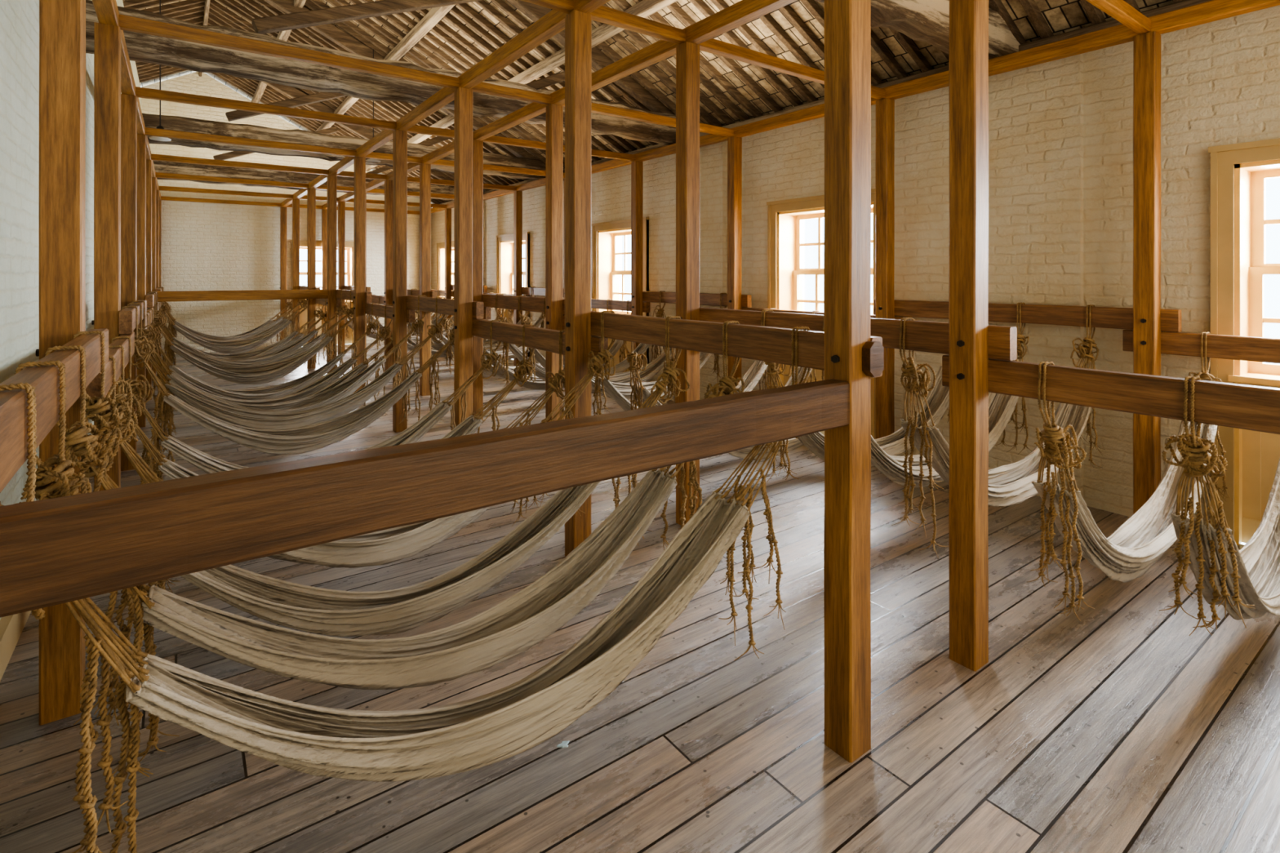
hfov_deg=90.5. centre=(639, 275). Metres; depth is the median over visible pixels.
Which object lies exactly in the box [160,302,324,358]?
hammock
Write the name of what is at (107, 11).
beam
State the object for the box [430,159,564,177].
cross beam
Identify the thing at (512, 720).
hammock
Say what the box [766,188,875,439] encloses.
window
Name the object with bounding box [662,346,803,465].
hammock
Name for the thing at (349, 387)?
hammock
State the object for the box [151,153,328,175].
cross beam
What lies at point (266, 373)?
hammock
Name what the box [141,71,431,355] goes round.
wall
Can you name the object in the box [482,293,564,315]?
rail
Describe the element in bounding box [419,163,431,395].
timber post
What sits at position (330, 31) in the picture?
roof truss
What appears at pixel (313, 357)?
hammock
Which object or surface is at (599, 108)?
cross beam
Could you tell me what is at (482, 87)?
cross beam
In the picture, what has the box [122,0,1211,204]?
ceiling
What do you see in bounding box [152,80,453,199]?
roof truss
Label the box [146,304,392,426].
hammock
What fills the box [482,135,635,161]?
cross beam
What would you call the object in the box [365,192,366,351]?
timber post
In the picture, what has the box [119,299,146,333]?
rail
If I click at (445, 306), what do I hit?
rail
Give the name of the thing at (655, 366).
hammock
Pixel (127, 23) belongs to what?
cross beam
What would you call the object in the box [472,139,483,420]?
timber post
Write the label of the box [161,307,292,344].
hammock
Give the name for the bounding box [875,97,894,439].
timber post
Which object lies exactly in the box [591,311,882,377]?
rail
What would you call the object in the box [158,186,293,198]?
cross beam
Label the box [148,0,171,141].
pendant lamp
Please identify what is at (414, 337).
hammock
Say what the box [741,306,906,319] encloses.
rail
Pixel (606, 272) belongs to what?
window
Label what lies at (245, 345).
hammock
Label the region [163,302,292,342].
hammock
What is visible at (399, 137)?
timber post
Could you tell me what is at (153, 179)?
timber post
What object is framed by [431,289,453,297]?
rail
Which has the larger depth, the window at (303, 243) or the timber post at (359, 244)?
the window at (303, 243)
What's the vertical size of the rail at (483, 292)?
0.137 m
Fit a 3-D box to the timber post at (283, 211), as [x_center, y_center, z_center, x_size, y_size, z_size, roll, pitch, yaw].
[-7.764,0.060,13.802,0.131,3.080,0.112,0,0,-36]
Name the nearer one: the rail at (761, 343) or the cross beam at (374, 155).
the rail at (761, 343)
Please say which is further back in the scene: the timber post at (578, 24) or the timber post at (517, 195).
the timber post at (517, 195)
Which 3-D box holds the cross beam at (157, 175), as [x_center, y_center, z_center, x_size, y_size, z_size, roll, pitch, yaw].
[-6.523,-1.525,10.255,2.085,0.078,0.068,0,0,-36]
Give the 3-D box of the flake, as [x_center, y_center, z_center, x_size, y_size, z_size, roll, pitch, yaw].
[-0.262,1.599,2.163,0.040,0.003,0.035,0,0,4]
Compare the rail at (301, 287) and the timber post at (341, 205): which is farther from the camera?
the timber post at (341, 205)
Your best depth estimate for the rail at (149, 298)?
6.65 m
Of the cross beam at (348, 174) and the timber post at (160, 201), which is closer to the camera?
the cross beam at (348, 174)
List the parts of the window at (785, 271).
apron panel, sash, sash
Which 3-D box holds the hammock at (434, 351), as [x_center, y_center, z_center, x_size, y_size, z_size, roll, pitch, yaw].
[-3.130,0.876,10.818,2.277,1.080,0.263,0,0,-36]
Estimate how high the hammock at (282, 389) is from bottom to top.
1.133 m
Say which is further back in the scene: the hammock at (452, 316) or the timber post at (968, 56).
the hammock at (452, 316)
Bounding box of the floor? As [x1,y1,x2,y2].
[0,341,1279,852]
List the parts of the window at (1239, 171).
sill, apron panel, sash, sash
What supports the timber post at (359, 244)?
on the floor
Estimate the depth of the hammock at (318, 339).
8.01 m
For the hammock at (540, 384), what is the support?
hanging from the rail at (486, 309)
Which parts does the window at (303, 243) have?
sash, sash, apron panel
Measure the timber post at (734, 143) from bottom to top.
3.080 m
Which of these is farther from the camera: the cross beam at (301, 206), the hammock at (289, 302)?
the cross beam at (301, 206)
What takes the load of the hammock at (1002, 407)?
hanging from the rail at (1114, 317)
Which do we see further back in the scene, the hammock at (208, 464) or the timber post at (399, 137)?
the timber post at (399, 137)
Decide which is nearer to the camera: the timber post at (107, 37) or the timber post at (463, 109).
the timber post at (107, 37)
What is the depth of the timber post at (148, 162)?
8.13 m
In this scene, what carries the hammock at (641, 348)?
hanging from the rail at (705, 299)
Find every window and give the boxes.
[291,240,354,346]
[436,240,453,339]
[496,231,529,359]
[591,217,648,382]
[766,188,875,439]
[1208,137,1279,545]
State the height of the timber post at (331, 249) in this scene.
3.080 m
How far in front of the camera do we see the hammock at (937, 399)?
4.27 m
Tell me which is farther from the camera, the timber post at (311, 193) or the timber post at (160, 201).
the timber post at (160, 201)
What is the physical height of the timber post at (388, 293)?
3.080 m
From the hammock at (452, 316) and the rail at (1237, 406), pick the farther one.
the hammock at (452, 316)
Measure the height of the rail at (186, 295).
0.138 m
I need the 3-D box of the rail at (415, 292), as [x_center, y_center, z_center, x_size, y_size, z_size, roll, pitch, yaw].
[-3.329,0.278,9.237,0.063,0.138,2.080,0,0,-36]
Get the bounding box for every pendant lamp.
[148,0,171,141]
[365,48,381,162]
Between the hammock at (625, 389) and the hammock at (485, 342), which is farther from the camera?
the hammock at (485, 342)
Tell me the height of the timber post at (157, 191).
3.080 m
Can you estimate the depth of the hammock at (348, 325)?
14.17 m
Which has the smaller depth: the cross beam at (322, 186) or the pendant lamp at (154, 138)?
the pendant lamp at (154, 138)
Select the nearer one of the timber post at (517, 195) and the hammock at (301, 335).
the hammock at (301, 335)
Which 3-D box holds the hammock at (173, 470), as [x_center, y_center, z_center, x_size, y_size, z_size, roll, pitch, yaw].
[-1.637,0.892,3.669,2.272,1.107,0.234,0,0,-35]
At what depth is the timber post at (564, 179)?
9.73 m
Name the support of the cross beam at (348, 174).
on the timber post at (388, 293)
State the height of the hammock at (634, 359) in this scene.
1.080 m
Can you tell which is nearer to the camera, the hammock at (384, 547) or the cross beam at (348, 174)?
the hammock at (384, 547)
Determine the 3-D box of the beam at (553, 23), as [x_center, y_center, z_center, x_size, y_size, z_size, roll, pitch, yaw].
[-3.023,-1.530,7.288,0.093,0.103,16.385,0,0,-36]
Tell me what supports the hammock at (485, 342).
hanging from the rail at (525, 291)
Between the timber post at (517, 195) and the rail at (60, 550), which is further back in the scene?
the timber post at (517, 195)
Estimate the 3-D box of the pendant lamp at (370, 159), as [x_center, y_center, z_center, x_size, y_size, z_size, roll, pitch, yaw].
[-3.801,-2.421,9.043,0.200,1.602,0.200,0,0,-36]
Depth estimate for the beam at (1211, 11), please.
4.45 m
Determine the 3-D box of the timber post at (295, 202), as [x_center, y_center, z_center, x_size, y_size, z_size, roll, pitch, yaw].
[-6.706,0.060,12.346,0.131,3.080,0.112,0,0,-36]
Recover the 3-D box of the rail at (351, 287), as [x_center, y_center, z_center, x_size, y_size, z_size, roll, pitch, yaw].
[-5.445,0.278,12.150,0.062,0.138,2.080,0,0,-36]
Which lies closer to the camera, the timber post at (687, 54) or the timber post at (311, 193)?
the timber post at (687, 54)
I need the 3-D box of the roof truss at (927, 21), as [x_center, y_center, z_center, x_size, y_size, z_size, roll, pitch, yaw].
[0.497,-2.851,3.229,5.780,2.515,0.274,0,0,-36]
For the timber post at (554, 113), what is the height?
3.080 m
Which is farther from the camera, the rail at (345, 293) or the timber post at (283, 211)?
the timber post at (283, 211)
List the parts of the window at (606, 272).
apron panel, sash, sash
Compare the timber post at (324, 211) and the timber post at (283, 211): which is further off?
the timber post at (324, 211)
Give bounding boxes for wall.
[0,0,141,619]
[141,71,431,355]
[431,4,1279,525]
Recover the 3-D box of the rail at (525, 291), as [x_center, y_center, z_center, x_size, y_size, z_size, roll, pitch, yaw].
[-1.561,0.278,10.522,0.062,0.138,2.080,0,0,-36]
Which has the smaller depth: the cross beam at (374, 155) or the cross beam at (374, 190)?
the cross beam at (374, 155)
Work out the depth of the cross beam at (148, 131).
7.24 m
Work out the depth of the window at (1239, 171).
3.79 m
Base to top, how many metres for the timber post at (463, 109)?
3.080 m
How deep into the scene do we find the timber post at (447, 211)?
14.07 m
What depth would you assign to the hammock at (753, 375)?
5.38 m
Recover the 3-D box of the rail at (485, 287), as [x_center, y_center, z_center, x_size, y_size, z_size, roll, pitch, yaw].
[-3.677,0.277,13.435,0.063,0.137,2.080,0,0,-36]
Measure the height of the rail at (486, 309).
0.137 m
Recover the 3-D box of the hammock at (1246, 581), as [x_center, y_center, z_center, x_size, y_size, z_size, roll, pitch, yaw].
[2.740,0.875,2.738,2.275,1.079,0.255,0,0,-36]
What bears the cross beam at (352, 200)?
on the timber post at (447, 211)
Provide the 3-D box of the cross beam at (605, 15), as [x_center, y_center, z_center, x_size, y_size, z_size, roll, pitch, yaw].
[-0.022,-1.525,3.853,0.727,0.078,0.068,0,0,-36]
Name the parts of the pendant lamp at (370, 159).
lamp shade, rod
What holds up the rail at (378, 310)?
attached to the timber post at (359, 244)
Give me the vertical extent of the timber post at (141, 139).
3.080 m
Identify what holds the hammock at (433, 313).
hanging from the rail at (442, 293)
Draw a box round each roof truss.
[85,0,675,145]
[142,0,546,180]
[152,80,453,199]
[814,0,1020,59]
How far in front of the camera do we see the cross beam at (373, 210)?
14.90 m
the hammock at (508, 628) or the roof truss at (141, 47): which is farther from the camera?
the roof truss at (141, 47)
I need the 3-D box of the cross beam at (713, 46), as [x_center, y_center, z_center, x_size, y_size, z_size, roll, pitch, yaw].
[1.192,-1.525,4.735,2.096,0.078,0.068,0,0,-36]
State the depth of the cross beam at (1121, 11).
3.66 m
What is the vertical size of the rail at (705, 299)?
0.137 m
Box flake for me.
[556,741,569,748]
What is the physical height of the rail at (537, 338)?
0.138 m
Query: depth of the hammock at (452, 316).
13.06 m
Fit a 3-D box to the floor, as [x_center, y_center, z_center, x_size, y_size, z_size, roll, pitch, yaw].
[-2.164,1.640,6.815,5.710,0.080,18.170,0,0,-36]
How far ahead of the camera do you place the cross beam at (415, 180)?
10.47 m
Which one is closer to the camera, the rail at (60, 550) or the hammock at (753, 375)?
the rail at (60, 550)
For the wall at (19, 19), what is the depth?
3.00 m
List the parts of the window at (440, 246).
sash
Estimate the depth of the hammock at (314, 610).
2.23 m
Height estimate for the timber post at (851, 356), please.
3.080 m
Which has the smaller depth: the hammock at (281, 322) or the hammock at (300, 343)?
the hammock at (300, 343)
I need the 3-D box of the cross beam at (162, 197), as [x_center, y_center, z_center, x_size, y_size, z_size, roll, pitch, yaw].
[-8.639,-1.525,13.167,2.085,0.077,0.068,0,0,-36]
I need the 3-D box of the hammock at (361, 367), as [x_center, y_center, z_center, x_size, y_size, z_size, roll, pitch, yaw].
[-3.439,0.892,6.150,2.272,1.107,0.234,0,0,-35]
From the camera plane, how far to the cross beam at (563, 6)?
3.52 m
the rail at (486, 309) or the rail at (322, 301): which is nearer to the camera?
the rail at (486, 309)
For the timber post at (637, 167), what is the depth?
8.25 m
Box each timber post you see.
[35,0,85,725]
[91,22,120,491]
[120,93,137,471]
[137,133,146,427]
[146,159,151,399]
[151,177,155,381]
[155,190,159,364]
[159,200,161,355]
[280,206,287,340]
[291,198,299,336]
[306,188,315,368]
[321,208,327,340]
[326,174,337,373]
[337,201,345,354]
[353,156,365,391]
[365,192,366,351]
[383,179,392,371]
[392,129,407,432]
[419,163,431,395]
[444,208,451,338]
[453,87,472,426]
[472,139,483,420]
[513,191,522,366]
[545,103,563,422]
[563,178,564,298]
[564,9,591,556]
[631,160,643,368]
[675,41,699,524]
[727,136,742,383]
[823,0,884,763]
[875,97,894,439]
[948,0,988,671]
[1133,31,1160,514]
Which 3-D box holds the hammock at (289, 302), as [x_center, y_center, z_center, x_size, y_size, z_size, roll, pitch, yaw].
[-8.307,0.903,12.853,2.275,1.133,0.275,0,0,-35]
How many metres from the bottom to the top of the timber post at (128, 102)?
3.080 m
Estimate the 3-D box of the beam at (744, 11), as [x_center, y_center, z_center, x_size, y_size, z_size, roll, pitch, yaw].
[-2.362,-1.530,7.768,0.093,0.103,16.385,0,0,-36]
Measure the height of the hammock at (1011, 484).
1.080 m
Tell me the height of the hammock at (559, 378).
1.095 m
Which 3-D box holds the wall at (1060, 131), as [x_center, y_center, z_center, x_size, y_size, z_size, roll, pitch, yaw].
[0.160,-0.010,8.750,0.475,3.220,18.570,0,0,-36]
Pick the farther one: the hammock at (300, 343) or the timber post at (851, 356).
the hammock at (300, 343)
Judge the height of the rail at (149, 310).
0.138 m
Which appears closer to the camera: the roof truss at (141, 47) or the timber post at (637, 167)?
the roof truss at (141, 47)
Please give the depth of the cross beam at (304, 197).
12.57 m
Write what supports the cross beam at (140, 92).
on the timber post at (128, 102)
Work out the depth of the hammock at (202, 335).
11.39 m
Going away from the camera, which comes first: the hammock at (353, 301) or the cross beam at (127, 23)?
the cross beam at (127, 23)
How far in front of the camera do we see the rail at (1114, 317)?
4.41 m
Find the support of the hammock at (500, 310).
hanging from the rail at (483, 292)
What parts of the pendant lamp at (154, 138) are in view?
lamp shade, rod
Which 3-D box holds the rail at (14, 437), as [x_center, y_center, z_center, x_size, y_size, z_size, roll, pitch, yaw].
[-1.518,0.278,1.654,0.063,0.138,2.080,0,0,-36]
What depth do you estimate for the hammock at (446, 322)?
8.15 m
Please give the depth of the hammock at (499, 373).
7.97 m
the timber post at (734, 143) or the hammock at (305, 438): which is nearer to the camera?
the hammock at (305, 438)
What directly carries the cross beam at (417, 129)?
attached to the beam at (553, 23)
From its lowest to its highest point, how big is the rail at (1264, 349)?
0.138 m
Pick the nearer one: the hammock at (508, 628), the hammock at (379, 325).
the hammock at (508, 628)
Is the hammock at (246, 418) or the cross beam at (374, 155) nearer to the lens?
the hammock at (246, 418)
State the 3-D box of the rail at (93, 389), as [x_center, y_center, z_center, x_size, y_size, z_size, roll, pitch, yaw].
[-2.576,0.418,3.110,0.063,0.137,2.080,0,0,-36]
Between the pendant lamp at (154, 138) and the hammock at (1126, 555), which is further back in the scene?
the pendant lamp at (154, 138)
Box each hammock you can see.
[0,326,810,852]
[14,320,744,786]
[44,315,689,718]
[73,310,615,590]
[100,329,564,593]
[108,324,534,479]
[111,320,501,479]
[121,306,453,462]
[127,297,445,439]
[131,295,426,435]
[144,314,392,437]
[146,293,354,384]
[146,302,378,410]
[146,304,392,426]
[148,289,354,373]
[149,288,347,364]
[155,286,316,354]
[155,302,327,370]
[156,287,306,353]
[158,285,306,340]
[159,298,327,366]
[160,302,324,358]
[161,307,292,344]
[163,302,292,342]
[168,300,292,342]
[337,288,433,332]
[345,289,439,337]
[345,303,444,340]
[348,284,453,336]
[366,314,453,341]
[367,315,453,330]
[373,292,493,351]
[378,293,505,353]
[407,286,535,353]
[407,294,513,358]
[410,288,545,355]
[431,287,563,361]
[440,297,591,378]
[483,300,630,390]
[484,298,612,380]
[494,290,666,386]
[517,294,675,393]
[543,293,726,401]
[591,307,776,415]
[622,310,818,409]
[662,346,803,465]
[760,309,949,482]
[821,302,1031,487]
[891,304,1104,558]
[1027,331,1231,621]
[1159,375,1279,635]
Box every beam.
[91,0,160,199]
[119,13,459,88]
[135,86,396,130]
[145,127,356,156]
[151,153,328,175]
[155,172,308,188]
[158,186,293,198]
[160,195,281,206]
[280,0,610,207]
[286,204,323,208]
[298,195,339,201]
[315,184,354,191]
[322,0,797,209]
[336,170,386,180]
[337,206,419,214]
[345,198,446,208]
[364,151,422,163]
[365,188,453,199]
[406,124,473,139]
[407,176,516,191]
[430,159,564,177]
[431,0,1279,213]
[471,81,551,104]
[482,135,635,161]
[521,0,573,13]
[561,102,733,137]
[589,5,685,44]
[697,38,885,99]
[1086,0,1151,34]
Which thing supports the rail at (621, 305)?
attached to the timber post at (637, 167)
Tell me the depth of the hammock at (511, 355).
9.33 m
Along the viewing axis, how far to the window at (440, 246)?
15.29 m
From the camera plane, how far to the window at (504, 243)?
12.39 m
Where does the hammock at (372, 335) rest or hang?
hanging from the rail at (442, 293)
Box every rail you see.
[0,328,108,493]
[0,378,849,617]
[80,331,134,409]
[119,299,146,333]
[135,307,153,334]
[145,291,156,307]
[157,288,328,302]
[299,285,319,289]
[315,298,341,307]
[336,288,372,302]
[344,285,370,292]
[364,302,414,322]
[371,294,384,304]
[406,295,484,319]
[407,288,436,297]
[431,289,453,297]
[451,284,487,292]
[472,318,608,359]
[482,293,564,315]
[483,292,527,296]
[483,306,490,319]
[521,287,563,297]
[591,298,649,312]
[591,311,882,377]
[642,291,751,307]
[699,306,1017,360]
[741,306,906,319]
[874,299,1181,332]
[942,354,1279,434]
[1122,329,1279,363]
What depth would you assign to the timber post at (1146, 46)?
3.89 m
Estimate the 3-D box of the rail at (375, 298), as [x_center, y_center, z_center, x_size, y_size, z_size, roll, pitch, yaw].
[-4.387,0.417,10.693,0.063,0.138,2.080,0,0,-36]
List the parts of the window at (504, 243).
apron panel, sash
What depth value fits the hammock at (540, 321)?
9.93 m
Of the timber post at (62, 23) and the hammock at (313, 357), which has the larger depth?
the hammock at (313, 357)
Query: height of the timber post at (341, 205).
3.080 m
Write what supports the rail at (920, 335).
attached to the timber post at (687, 54)

